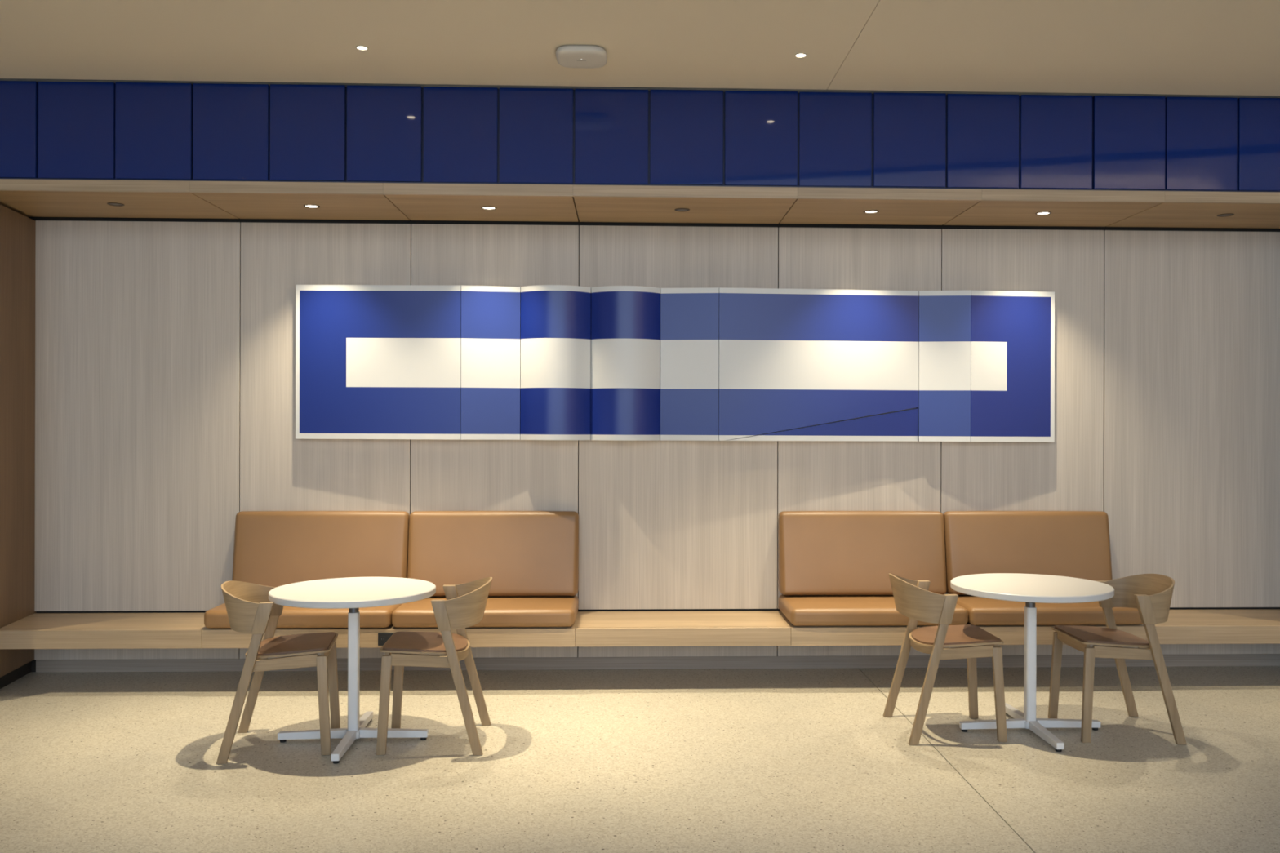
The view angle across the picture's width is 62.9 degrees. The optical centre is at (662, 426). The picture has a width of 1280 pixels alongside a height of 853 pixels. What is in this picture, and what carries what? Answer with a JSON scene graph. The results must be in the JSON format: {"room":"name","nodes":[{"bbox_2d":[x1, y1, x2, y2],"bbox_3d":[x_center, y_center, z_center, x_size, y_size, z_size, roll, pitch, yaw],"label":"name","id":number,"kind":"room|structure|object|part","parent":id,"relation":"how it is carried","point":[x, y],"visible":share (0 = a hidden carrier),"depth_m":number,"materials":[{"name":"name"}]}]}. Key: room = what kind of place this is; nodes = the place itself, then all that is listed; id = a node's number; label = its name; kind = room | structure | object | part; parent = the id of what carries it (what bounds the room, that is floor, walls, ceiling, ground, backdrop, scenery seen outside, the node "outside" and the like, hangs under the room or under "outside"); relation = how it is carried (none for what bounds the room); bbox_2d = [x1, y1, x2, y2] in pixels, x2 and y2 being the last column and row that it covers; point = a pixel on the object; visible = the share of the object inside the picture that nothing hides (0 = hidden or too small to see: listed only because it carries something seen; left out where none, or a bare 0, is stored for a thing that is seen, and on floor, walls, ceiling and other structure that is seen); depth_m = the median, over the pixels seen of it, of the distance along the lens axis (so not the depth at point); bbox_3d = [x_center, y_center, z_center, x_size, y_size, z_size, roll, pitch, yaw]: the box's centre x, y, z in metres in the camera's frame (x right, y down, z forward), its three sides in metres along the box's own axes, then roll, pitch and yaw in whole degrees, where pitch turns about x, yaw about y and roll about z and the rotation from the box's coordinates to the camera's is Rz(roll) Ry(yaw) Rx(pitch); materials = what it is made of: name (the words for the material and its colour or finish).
{"room":"eatery","nodes":[
{"label":"eatery","id":0,"kind":"room"},
{"bbox_2d":[0,204,36,688],"bbox_3d":[-4.028,0.128,6.168,0.346,2.823,0.858,0,0,-10],"label":"wall","id":1,"kind":"structure","parent":0,"point":[17,230],"depth_m":6.28,"materials":[{"name":"brown wood"}]},
{"bbox_2d":[0,666,1279,852],"bbox_3d":[-0.015,1.610,0.300,18.000,0.120,13.000,0,0,-2],"label":"floor","id":2,"kind":"structure","parent":0,"point":[704,760],"depth_m":4.79,"materials":[{"name":"grey concrete"}]},
{"bbox_2d":[216,580,340,764],"bbox_3d":[-1.858,1.149,5.084,0.521,0.792,0.520,0,0,-11],"label":"oak chair","id":3,"kind":"object","parent":2,"relation":"on","point":[249,608],"visible":0.96,"depth_m":4.92,"materials":[{"name":"beige wood"}]},
{"bbox_3d":[-1.930,1.184,4.828,0.236,0.722,0.030,0,0,-18],"label":"leg","id":4,"kind":"part","parent":3,"relation":"part of","materials":[{"name":"brown wood"}]},
{"bbox_3d":[-2.003,0.855,5.054,0.223,0.204,0.496,0,0,-11],"label":"backrest","id":5,"kind":"part","parent":3,"relation":"part of","materials":[{"name":"brown wood"}]},
{"bbox_3d":[-2.024,1.183,5.292,0.236,0.722,0.030,0,0,-5],"label":"leg","id":6,"kind":"part","parent":3,"relation":"part of","materials":[{"name":"brown wood"}]},
{"bbox_3d":[-1.763,1.105,4.894,0.283,0.067,0.042,0,0,-11],"label":"rail","id":7,"kind":"part","parent":3,"relation":"part of","materials":[{"name":"brown wood"}]},
{"bbox_3d":[-1.808,1.075,5.094,0.401,0.043,0.448,0,0,-11],"label":"seat","id":8,"kind":"part","parent":3,"relation":"part of","materials":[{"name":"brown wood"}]},
{"bbox_3d":[-1.597,1.314,4.932,0.069,0.464,0.041,0,0,-11],"label":"leg","id":9,"kind":"part","parent":3,"relation":"part of","materials":[{"name":"brown wood"}]},
{"bbox_3d":[-1.645,1.093,5.126,0.018,0.054,0.360,0,0,-11],"label":"rail","id":10,"kind":"part","parent":3,"relation":"part of","materials":[{"name":"brown wood"}]},
{"bbox_3d":[-1.676,1.313,5.324,0.069,0.464,0.041,0,0,-11],"label":"leg","id":11,"kind":"part","parent":3,"relation":"part of","materials":[{"name":"brown wood"}]},
{"bbox_2d":[268,577,435,764],"bbox_3d":[-1.520,1.171,5.150,0.788,0.750,0.788,0,0,-3],"label":"round table","id":12,"kind":"object","parent":2,"relation":"on","point":[353,593],"visible":1,"depth_m":5.12,"materials":[{"name":"white laminate"}]},
{"bbox_3d":[-1.716,1.509,5.138,0.332,0.044,0.042,0,0,-3],"label":"foot arm","id":13,"kind":"part","parent":12,"relation":"part of","materials":[{"name":"white metal"}]},
{"bbox_3d":[-1.509,1.510,4.954,0.042,0.044,0.332,0,0,-3],"label":"foot arm","id":14,"kind":"part","parent":12,"relation":"part of","materials":[{"name":"white metal"}]},
{"bbox_3d":[-1.532,1.510,5.345,0.042,0.044,0.332,0,0,-3],"label":"foot arm","id":15,"kind":"part","parent":12,"relation":"part of","materials":[{"name":"white metal"}]},
{"bbox_3d":[-1.325,1.510,5.162,0.332,0.044,0.042,0,0,-3],"label":"foot arm","id":16,"kind":"part","parent":12,"relation":"part of","materials":[{"name":"white metal"}]},
{"bbox_2d":[376,577,492,755],"bbox_3d":[-1.105,1.151,5.160,0.521,0.792,0.520,0,0,-5],"label":"oak chair","id":17,"kind":"object","parent":2,"relation":"on","point":[464,605],"visible":0.99,"depth_m":4.95,"materials":[{"name":"brown wood"}]},
{"bbox_3d":[-1.314,1.315,4.941,0.069,0.464,0.041,0,0,-5],"label":"leg","id":18,"kind":"part","parent":17,"relation":"part of","materials":[{"name":"brown wood"}]},
{"bbox_3d":[-1.348,1.314,5.339,0.069,0.464,0.041,0,0,-5],"label":"leg","id":19,"kind":"part","parent":17,"relation":"part of","materials":[{"name":"brown wood"}]},
{"bbox_3d":[-1.143,1.106,4.951,0.285,0.067,0.018,0,0,0],"label":"rail","id":20,"kind":"part","parent":17,"relation":"part of","materials":[{"name":"brown wood"}]},
{"bbox_3d":[-1.156,1.076,5.155,0.401,0.043,0.448,0,0,-5],"label":"seat","id":21,"kind":"part","parent":17,"relation":"part of","materials":[{"name":"brown leather"}]},
{"bbox_3d":[-1.022,1.105,5.167,0.120,0.052,0.421,0,0,-5],"label":"rail","id":22,"kind":"part","parent":17,"relation":"part of","materials":[{"name":"brown wood"}]},
{"bbox_3d":[-0.964,1.186,4.935,0.236,0.722,0.030,0,0,1],"label":"leg","id":23,"kind":"part","parent":17,"relation":"part of","materials":[{"name":"brown wood"}]},
{"bbox_3d":[-0.956,0.857,5.173,0.223,0.204,0.496,0,0,-5],"label":"backrest","id":24,"kind":"part","parent":17,"relation":"part of","materials":[{"name":"brown wood"}]},
{"bbox_3d":[-1.005,1.186,5.406,0.236,0.722,0.030,0,0,-11],"label":"leg","id":25,"kind":"part","parent":17,"relation":"part of","materials":[{"name":"brown wood"}]},
{"bbox_2d":[883,573,1007,745],"bbox_3d":[1.430,1.158,5.363,0.521,0.792,0.520,0,0,-2],"label":"oak chair","id":26,"kind":"object","parent":2,"relation":"on","point":[913,599],"visible":1,"depth_m":5.16,"materials":[{"name":"brown wood"}]},
{"bbox_3d":[1.299,1.192,5.594,0.236,0.722,0.030,0,0,4],"label":"leg","id":27,"kind":"part","parent":26,"relation":"part of","materials":[{"name":"brown wood"}]},
{"bbox_3d":[1.282,0.864,5.356,0.223,0.204,0.496,0,0,-2],"label":"backrest","id":28,"kind":"part","parent":26,"relation":"part of","materials":[{"name":"brown wood"}]},
{"bbox_3d":[1.318,1.193,5.121,0.236,0.722,0.030,0,0,-9],"label":"leg","id":29,"kind":"part","parent":26,"relation":"part of","materials":[{"name":"brown wood"}]},
{"bbox_3d":[1.346,1.111,5.359,0.120,0.052,0.421,0,0,-2],"label":"rail","id":30,"kind":"part","parent":26,"relation":"part of","materials":[{"name":"brown wood"}]},
{"bbox_3d":[1.481,1.083,5.365,0.401,0.043,0.448,0,0,-2],"label":"seat","id":31,"kind":"part","parent":26,"relation":"part of","materials":[{"name":"brown leather"}]},
{"bbox_3d":[1.493,1.113,5.160,0.285,0.067,0.018,0,0,-7],"label":"rail","id":32,"kind":"part","parent":26,"relation":"part of","materials":[{"name":"brown wood"}]},
{"bbox_3d":[1.647,1.323,5.572,0.069,0.464,0.041,0,0,-2],"label":"leg","id":33,"kind":"part","parent":26,"relation":"part of","materials":[{"name":"brown wood"}]},
{"bbox_3d":[1.663,1.323,5.172,0.069,0.464,0.041,0,0,-2],"label":"leg","id":34,"kind":"part","parent":26,"relation":"part of","materials":[{"name":"brown wood"}]},
{"bbox_2d":[950,573,1114,751],"bbox_3d":[1.879,1.180,5.352,0.788,0.750,0.788,0,0,-3],"label":"round table","id":35,"kind":"object","parent":2,"relation":"on","point":[1028,588],"visible":0.94,"depth_m":5.33,"materials":[{"name":"white laminate"}]},
{"bbox_3d":[1.683,1.519,5.341,0.332,0.044,0.042,0,0,-3],"label":"foot arm","id":36,"kind":"part","parent":35,"relation":"part of","materials":[{"name":"white metal"}]},
{"bbox_3d":[1.868,1.519,5.547,0.042,0.044,0.332,0,0,-3],"label":"foot arm","id":37,"kind":"part","parent":35,"relation":"part of","materials":[{"name":"white metal"}]},
{"bbox_3d":[1.889,1.519,5.156,0.042,0.044,0.332,0,0,-3],"label":"foot arm","id":38,"kind":"part","parent":35,"relation":"part of","materials":[{"name":"white metal"}]},
{"bbox_3d":[2.074,1.520,5.362,0.332,0.044,0.042,0,0,-3],"label":"foot arm","id":39,"kind":"part","parent":35,"relation":"part of","materials":[{"name":"white metal"}]},
{"bbox_2d":[1048,573,1186,745],"bbox_3d":[2.319,1.160,5.367,0.521,0.792,0.520,0,0,-1],"label":"oak chair","id":40,"kind":"object","parent":2,"relation":"on","point":[1151,594],"visible":0.94,"depth_m":5.19,"materials":[{"name":"brown wood"}]},
{"bbox_3d":[2.088,1.324,5.561,0.069,0.464,0.041,0,0,-1],"label":"leg","id":41,"kind":"part","parent":40,"relation":"part of","materials":[{"name":"brown wood"}]},
{"bbox_3d":[2.103,1.104,5.362,0.018,0.054,0.360,0,0,-1],"label":"rail","id":42,"kind":"part","parent":40,"relation":"part of","materials":[{"name":"brown wood"}]},
{"bbox_3d":[2.098,1.324,5.162,0.069,0.464,0.041,0,0,-1],"label":"leg","id":43,"kind":"part","parent":40,"relation":"part of","materials":[{"name":"brown wood"}]},
{"bbox_3d":[2.268,1.086,5.366,0.401,0.043,0.448,0,0,-1],"label":"seat","id":44,"kind":"part","parent":40,"relation":"part of","materials":[{"name":"brown leather"}]},
{"bbox_3d":[2.435,1.196,5.606,0.236,0.722,0.030,0,0,-8],"label":"leg","id":45,"kind":"part","parent":40,"relation":"part of","materials":[{"name":"brown wood"}]},
{"bbox_3d":[2.269,1.115,5.161,0.283,0.067,0.042,0,0,-1],"label":"rail","id":46,"kind":"part","parent":40,"relation":"part of","materials":[{"name":"brown wood"}]},
{"bbox_3d":[2.469,0.867,5.371,0.223,0.204,0.496,0,0,-1],"label":"backrest","id":47,"kind":"part","parent":40,"relation":"part of","materials":[{"name":"brown wood"}]},
{"bbox_3d":[2.446,1.196,5.133,0.236,0.722,0.030,0,0,5],"label":"leg","id":48,"kind":"part","parent":40,"relation":"part of","materials":[{"name":"brown wood"}]},
{"bbox_2d":[0,78,1279,191],"bbox_3d":[-0.207,-1.779,6.273,18.000,0.844,0.766,0,0,-2],"label":"wall","id":49,"kind":"structure","parent":0,"point":[51,129],"depth_m":5.90,"materials":[{"name":"blue"}]},
{"bbox_3d":[-3.676,-1.645,5.794,0.413,0.534,0.022,0,0,-2],"label":"blue panel","id":50,"kind":"part","parent":49,"relation":"part of","materials":[{"name":"blue glass"}]},
{"bbox_3d":[-3.252,-1.644,5.811,0.413,0.534,0.022,0,0,-2],"label":"blue panel","id":51,"kind":"part","parent":49,"relation":"part of","materials":[{"name":"blue"}]},
{"bbox_3d":[-2.829,-1.643,5.821,0.413,0.534,0.022,0,0,-2],"label":"blue panel","id":52,"kind":"part","parent":49,"relation":"part of","materials":[{"name":"blue glass"}]},
{"bbox_3d":[-2.405,-1.641,5.835,0.413,0.534,0.022,0,0,-2],"label":"blue panel","id":53,"kind":"part","parent":49,"relation":"part of","materials":[{"name":"blue glass"}]},
{"bbox_3d":[-1.982,-1.640,5.846,0.413,0.534,0.022,0,0,-2],"label":"blue panel","id":54,"kind":"part","parent":49,"relation":"part of","materials":[{"name":"blue"}]},
{"bbox_3d":[-1.558,-1.639,5.861,0.413,0.534,0.022,0,0,-2],"label":"blue panel","id":55,"kind":"part","parent":49,"relation":"part of","materials":[{"name":"blue glass"}]},
{"bbox_3d":[-1.135,-1.638,5.882,0.413,0.534,0.022,0,0,-2],"label":"blue panel","id":56,"kind":"part","parent":49,"relation":"part of","materials":[{"name":"blue glass"}]},
{"bbox_3d":[-0.712,-1.637,5.895,0.413,0.534,0.022,0,0,-2],"label":"blue panel","id":57,"kind":"part","parent":49,"relation":"part of","materials":[{"name":"blue glass"}]},
{"bbox_3d":[-0.288,-1.636,5.910,0.413,0.534,0.022,0,0,-2],"label":"blue panel","id":58,"kind":"part","parent":49,"relation":"part of","materials":[{"name":"blue glass"}]},
{"bbox_2d":[0,178,1279,204],"bbox_3d":[-0.196,-1.327,5.908,17.999,0.063,0.022,0,0,-2],"label":"trim","id":59,"kind":"structure","parent":49,"relation":"attached to","point":[6,184],"depth_m":5.90,"materials":[{"name":"brown wood"}]},
{"bbox_3d":[0.135,-1.635,5.920,0.413,0.534,0.022,0,0,-2],"label":"blue panel","id":60,"kind":"part","parent":49,"relation":"part of","materials":[{"name":"blue glass"}]},
{"bbox_3d":[0.559,-1.633,5.936,0.413,0.534,0.022,0,0,-2],"label":"blue panel","id":61,"kind":"part","parent":49,"relation":"part of","materials":[{"name":"blue glass"}]},
{"bbox_3d":[0.982,-1.632,5.955,0.413,0.534,0.022,0,0,-2],"label":"blue panel","id":62,"kind":"part","parent":49,"relation":"part of","materials":[{"name":"blue"}]},
{"bbox_3d":[1.406,-1.631,5.963,0.413,0.534,0.022,0,0,-2],"label":"blue panel","id":63,"kind":"part","parent":49,"relation":"part of","materials":[{"name":"blue glass"}]},
{"bbox_3d":[1.829,-1.630,5.981,0.413,0.534,0.022,0,0,-2],"label":"blue panel","id":64,"kind":"part","parent":49,"relation":"part of","materials":[{"name":"blue glass"}]},
{"bbox_3d":[2.253,-1.629,5.994,0.413,0.534,0.022,0,0,-2],"label":"blue panel","id":65,"kind":"part","parent":49,"relation":"part of","materials":[{"name":"blue glass"}]},
{"bbox_3d":[2.676,-1.628,6.005,0.413,0.534,0.022,0,0,-2],"label":"blue panel","id":66,"kind":"part","parent":49,"relation":"part of","materials":[{"name":"blue glass"}]},
{"bbox_3d":[3.099,-1.627,6.024,0.413,0.534,0.022,0,0,-2],"label":"blue panel","id":67,"kind":"part","parent":49,"relation":"part of","materials":[{"name":"blue glass"}]},
{"bbox_3d":[3.523,-1.625,6.036,0.413,0.534,0.022,0,0,-2],"label":"blue panel","id":68,"kind":"part","parent":49,"relation":"part of","materials":[{"name":"blue"}]},
{"bbox_2d":[0,0,1279,95],"bbox_3d":[-0.105,-2.875,3.330,18.000,1.950,5.060,0,0,-2],"label":"ceiling","id":69,"kind":"structure","parent":0,"point":[1232,47],"depth_m":5.16,"materials":[{"name":"grey paint"}]},
{"bbox_2d":[355,44,368,50],"bbox_3d":[-1.510,-1.902,5.259,0.064,0.004,0.064,0,0,-2],"label":"recessed light","id":70,"kind":"object","parent":69,"relation":"in","point":[360,46],"visible":1,"depth_m":5.26,"materials":[{"name":"beige"}]},
{"bbox_3d":[-4.047,-1.926,3.206,10.116,0.030,5.038,0,0,-2],"label":"panel","id":71,"kind":"part","parent":69,"relation":"part of","materials":[{"name":"beige paint"}]},
{"bbox_2d":[555,44,607,67],"bbox_3d":[-0.413,-1.881,5.334,0.260,0.041,0.260,0,0,-2],"label":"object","id":72,"kind":"object","parent":69,"relation":"attached to","point":[568,55],"visible":1,"depth_m":5.27,"materials":[{"name":"grey plastic"}]},
{"bbox_2d":[794,53,806,57],"bbox_3d":[0.705,-1.896,5.347,0.064,0.004,0.064,0,0,-2],"label":"recessed light","id":73,"kind":"object","parent":69,"relation":"in","point":[797,55],"visible":1,"depth_m":5.34,"materials":[{"name":"beige"}]},
{"bbox_3d":[4.017,-1.904,5.048,6.120,0.030,1.900,0,0,-2],"label":"panel","id":74,"kind":"part","parent":69,"relation":"part of","materials":[{"name":"beige paint"}]},
{"bbox_2d":[0,191,1279,228],"bbox_3d":[-0.209,-1.326,6.302,18.000,0.060,0.766,0,0,-2],"label":"ceiling","id":75,"kind":"structure","parent":0,"point":[27,203],"depth_m":6.26,"materials":[{"name":"brown wood"}]},
{"bbox_2d":[106,202,124,206],"bbox_3d":[-3.205,-1.302,6.135,0.092,0.004,0.092,0,0,-2],"label":"recessed light","id":76,"kind":"object","parent":75,"relation":"in","point":[117,204],"visible":1,"depth_m":6.13,"materials":[{"name":"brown metal"}]},
{"bbox_3d":[-5.922,-1.323,6.087,6.560,0.025,0.722,0,0,-2],"label":"soffit panel","id":77,"kind":"part","parent":75,"relation":"part of","materials":[{"name":"brown wood"}]},
{"bbox_3d":[-2.108,-1.313,6.216,1.057,0.025,0.722,0,0,-2],"label":"soffit panel","id":78,"kind":"part","parent":75,"relation":"part of","materials":[{"name":"brown wood"}]},
{"bbox_2d":[303,204,319,208],"bbox_3d":[-2.069,-1.299,6.174,0.092,0.004,0.092,0,0,-2],"label":"recessed light","id":79,"kind":"object","parent":75,"relation":"in","point":[310,206],"visible":1,"depth_m":6.17,"materials":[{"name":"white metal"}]},
{"bbox_3d":[-1.048,-1.310,6.252,1.052,0.025,0.722,0,0,-2],"label":"soffit panel","id":80,"kind":"part","parent":75,"relation":"part of","materials":[{"name":"brown wood"}]},
{"bbox_2d":[480,205,496,209],"bbox_3d":[-1.030,-1.296,6.209,0.092,0.004,0.092,0,0,-2],"label":"recessed light","id":81,"kind":"object","parent":75,"relation":"in","point":[487,207],"visible":1,"depth_m":6.20,"materials":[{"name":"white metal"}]},
{"bbox_2d":[674,208,689,211],"bbox_3d":[0.117,-1.293,6.247,0.092,0.004,0.092,0,0,-2],"label":"recessed light","id":82,"kind":"object","parent":75,"relation":"in","point":[677,209],"visible":1,"depth_m":6.24,"materials":[{"name":"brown metal"}]},
{"bbox_3d":[0.117,-1.307,6.291,1.265,0.025,0.722,0,0,-2],"label":"soffit panel","id":83,"kind":"part","parent":75,"relation":"part of","materials":[{"name":"brown wood"}]},
{"bbox_2d":[863,209,879,213],"bbox_3d":[1.253,-1.290,6.286,0.092,0.004,0.092,0,0,-2],"label":"recessed light","id":84,"kind":"object","parent":75,"relation":"in","point":[868,211],"visible":1,"depth_m":6.28,"materials":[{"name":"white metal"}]},
{"bbox_3d":[1.280,-1.304,6.330,1.047,0.025,0.722,0,0,-2],"label":"soffit panel","id":85,"kind":"part","parent":75,"relation":"part of","materials":[{"name":"brown wood"}]},
{"bbox_2d":[1035,211,1051,215],"bbox_3d":[2.300,-1.287,6.321,0.092,0.004,0.092,0,0,-2],"label":"recessed light","id":86,"kind":"object","parent":75,"relation":"in","point":[1042,212],"visible":1,"depth_m":6.32,"materials":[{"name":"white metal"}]},
{"bbox_3d":[2.337,-1.301,6.366,1.054,0.025,0.722,0,0,-2],"label":"soffit panel","id":87,"kind":"part","parent":75,"relation":"part of","materials":[{"name":"brown wood"}]},
{"bbox_3d":[5.827,-1.292,6.484,5.916,0.025,0.722,0,0,-2],"label":"soffit panel","id":88,"kind":"part","parent":75,"relation":"part of","materials":[{"name":"brown wood"}]},
{"bbox_2d":[1217,213,1234,217],"bbox_3d":[3.419,-1.284,6.359,0.092,0.004,0.092,0,0,-2],"label":"recessed light","id":89,"kind":"object","parent":75,"relation":"in","point":[1226,214],"visible":1,"depth_m":6.35,"materials":[{"name":"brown metal"}]},
{"bbox_2d":[28,217,1279,671],"bbox_3d":[-0.226,-0.551,6.726,18.000,4.200,0.140,0,0,-2],"label":"wall","id":90,"kind":"structure","parent":0,"point":[165,348],"depth_m":6.66,"materials":[{"name":"grey wood"}]},
{"bbox_3d":[-3.292,1.369,6.568,1.259,0.179,0.030,0,0,-2],"label":"panel","id":91,"kind":"part","parent":90,"relation":"part of","materials":[{"name":"grey wood"}]},
{"bbox_3d":[-3.288,-0.065,6.568,1.259,2.440,0.030,0,0,-2],"label":"panel","id":92,"kind":"part","parent":90,"relation":"part of","materials":[{"name":"grey wood"}]},
{"bbox_3d":[-2.129,1.372,6.607,1.059,0.179,0.030,0,0,-2],"label":"panel","id":93,"kind":"part","parent":90,"relation":"part of","materials":[{"name":"grey wood"}]},
{"bbox_3d":[-2.125,-0.062,6.607,1.059,2.440,0.030,0,0,-2],"label":"panel","id":94,"kind":"part","parent":90,"relation":"part of","materials":[{"name":"grey wood"}]},
{"bbox_3d":[-1.064,-0.059,6.643,1.054,2.440,0.030,0,0,-2],"label":"panel","id":95,"kind":"part","parent":90,"relation":"part of","materials":[{"name":"grey wood"}]},
{"bbox_3d":[-1.068,1.375,6.643,1.054,0.179,0.030,0,0,-2],"label":"panel","id":96,"kind":"part","parent":90,"relation":"part of","materials":[{"name":"grey wood"}]},
{"bbox_2d":[0,608,1279,649],"bbox_3d":[0.107,1.230,6.389,8.039,0.108,0.553,0,0,-2],"label":"bench","id":97,"kind":"object","parent":90,"relation":"attached to","point":[1250,626],"visible":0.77,"depth_m":6.13,"materials":[{"name":"brown wood"}]},
{"bbox_2d":[275,605,348,628],"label":"seat cushion","id":98,"kind":"object","parent":97,"relation":"on","point":[291,617],"depth_m":6.03,"materials":[{"name":"beige leather"}]},
{"bbox_2d":[231,511,409,586],"bbox_3d":[-2.124,0.792,6.507,1.071,0.526,0.165,0,0,-2],"label":"cushion","id":99,"kind":"object","parent":98,"relation":"on","point":[272,548],"visible":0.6,"depth_m":6.48,"materials":[{"name":"beige leather"}]},
{"bbox_2d":[377,632,394,645],"bbox_3d":[-1.593,1.230,6.051,0.104,0.075,0.008,0,0,-2],"label":"power outlet","id":100,"kind":"object","parent":97,"relation":"attached to","point":[383,637],"visible":0.52,"depth_m":6.05,"materials":[{"name":"black plastic"}]},
{"bbox_2d":[380,635,385,642],"bbox_3d":[-1.617,1.230,6.047,0.030,0.036,0.002,0,0,-2],"label":"socket","id":101,"kind":"object","parent":100,"relation":"attached to","point":[382,637],"depth_m":6.05,"materials":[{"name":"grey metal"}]},
{"bbox_2d":[391,595,578,627],"bbox_3d":[-1.051,1.115,6.340,1.063,0.112,0.568,0,0,-2],"label":"seat cushion","id":102,"kind":"object","parent":97,"relation":"on","point":[554,611],"visible":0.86,"depth_m":6.08,"materials":[{"name":"beige leather"}]},
{"bbox_2d":[407,511,578,596],"bbox_3d":[-1.057,0.795,6.543,1.061,0.526,0.165,0,0,-2],"label":"cushion","id":103,"kind":"object","parent":102,"relation":"on","point":[525,553],"visible":0.82,"depth_m":6.51,"materials":[{"name":"beige leather"}]},
{"bbox_2d":[778,594,968,626],"bbox_3d":[1.270,1.122,6.419,1.058,0.112,0.568,0,0,-2],"label":"seat cushion","id":104,"kind":"object","parent":97,"relation":"on","point":[800,611],"visible":0.66,"depth_m":6.15,"materials":[{"name":"beige leather"}]},
{"bbox_2d":[778,511,946,595],"bbox_3d":[1.264,0.801,6.621,1.056,0.526,0.165,0,0,-2],"label":"cushion","id":105,"kind":"object","parent":104,"relation":"on","point":[821,553],"visible":0.98,"depth_m":6.58,"materials":[{"name":"beige leather"}]},
{"bbox_2d":[956,595,1142,625],"bbox_3d":[2.331,1.125,6.454,1.064,0.112,0.568,0,0,-2],"label":"seat cushion","id":106,"kind":"object","parent":97,"relation":"on","point":[981,611],"visible":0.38,"depth_m":6.18,"materials":[{"name":"beige leather"}]},
{"bbox_2d":[943,511,1112,595],"bbox_3d":[2.325,0.804,6.657,1.062,0.526,0.165,0,0,-2],"label":"cushion","id":107,"kind":"object","parent":106,"relation":"on","point":[1068,544],"visible":0.67,"depth_m":6.63,"materials":[{"name":"beige leather"}]},
{"bbox_2d":[35,653,1279,672],"bbox_3d":[0.095,1.511,6.698,8.044,0.078,0.018,0,0,-2],"label":"baseboard","id":108,"kind":"structure","parent":90,"relation":"attached to","point":[1218,660],"depth_m":6.69,"materials":[{"name":"grey wood"}]},
{"bbox_2d":[295,284,1054,441],"bbox_3d":[0.108,-0.392,6.577,4.783,0.968,0.175,0,0,-2],"label":"wall art","id":109,"kind":"object","parent":90,"relation":"attached to","point":[373,362],"visible":1,"depth_m":6.55,"materials":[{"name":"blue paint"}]},
{"bbox_3d":[-1.770,-0.400,6.543,1.028,0.961,0.117,0,0,-2],"label":"panel","id":110,"kind":"part","parent":109,"relation":"part of","materials":[{"name":"blue paint"}]},
{"bbox_3d":[-1.074,-0.397,6.566,0.360,0.959,0.117,0,0,-2],"label":"panel","id":111,"kind":"part","parent":109,"relation":"part of","materials":[{"name":"blue paint"}]},
{"bbox_3d":[-0.671,-0.395,6.551,0.439,0.959,0.175,0,0,-2],"label":"curved panel","id":112,"kind":"part","parent":109,"relation":"part of","materials":[{"name":"blue paint"}]},
{"bbox_3d":[-0.232,-0.393,6.565,0.433,0.959,0.175,0,0,-2],"label":"curved panel","id":113,"kind":"part","parent":109,"relation":"part of","materials":[{"name":"white paint"}]},
{"bbox_3d":[0.167,-0.391,6.603,0.363,0.959,0.127,0,0,-2],"label":"panel","id":114,"kind":"part","parent":109,"relation":"part of","materials":[{"name":"white paint"}]},
{"bbox_3d":[0.988,-0.388,6.631,1.274,0.958,0.127,0,0,-2],"label":"cut panel","id":115,"kind":"part","parent":109,"relation":"part of","materials":[{"name":"white paint"}]},
{"bbox_3d":[1.006,-0.012,6.633,1.235,0.210,0.123,0,0,-2],"label":"triangle panel","id":116,"kind":"part","parent":109,"relation":"part of","materials":[{"name":"blue paint"}]},
{"bbox_3d":[1.786,-0.383,6.663,0.316,0.958,0.115,0,0,-2],"label":"panel","id":117,"kind":"part","parent":109,"relation":"part of","materials":[{"name":"white paint"}]},
{"bbox_3d":[2.222,-0.381,6.678,0.551,0.958,0.115,0,0,-2],"label":"panel","id":118,"kind":"part","parent":109,"relation":"part of","materials":[{"name":"blue paint"}]},
{"bbox_3d":[0.097,1.378,6.682,1.267,0.179,0.030,0,0,-2],"label":"panel","id":119,"kind":"part","parent":90,"relation":"part of","materials":[{"name":"grey wood"}]},
{"bbox_3d":[0.101,-0.056,6.682,1.267,2.440,0.030,0,0,-2],"label":"panel","id":120,"kind":"part","parent":90,"relation":"part of","materials":[{"name":"grey wood"}]},
{"bbox_3d":[1.259,1.381,6.721,1.049,0.179,0.030,0,0,-2],"label":"panel","id":121,"kind":"part","parent":90,"relation":"part of","materials":[{"name":"grey wood"}]},
{"bbox_3d":[1.263,-0.053,6.721,1.049,2.440,0.030,0,0,-2],"label":"panel","id":122,"kind":"part","parent":90,"relation":"part of","materials":[{"name":"grey wood"}]},
{"bbox_3d":[2.320,-0.050,6.757,1.056,2.440,0.030,0,0,-2],"label":"panel","id":123,"kind":"part","parent":90,"relation":"part of","materials":[{"name":"grey wood"}]},
{"bbox_3d":[2.316,1.384,6.757,1.056,0.179,0.030,0,0,-2],"label":"panel","id":124,"kind":"part","parent":90,"relation":"part of","materials":[{"name":"grey wood"}]},
{"bbox_3d":[3.485,-0.047,6.796,1.265,2.440,0.030,0,0,-2],"label":"panel","id":125,"kind":"part","parent":90,"relation":"part of","materials":[{"name":"grey wood"}]},
{"bbox_3d":[3.481,1.387,6.796,1.265,0.179,0.030,0,0,-2],"label":"panel","id":126,"kind":"part","parent":90,"relation":"part of","materials":[{"name":"grey wood"}]}
]}

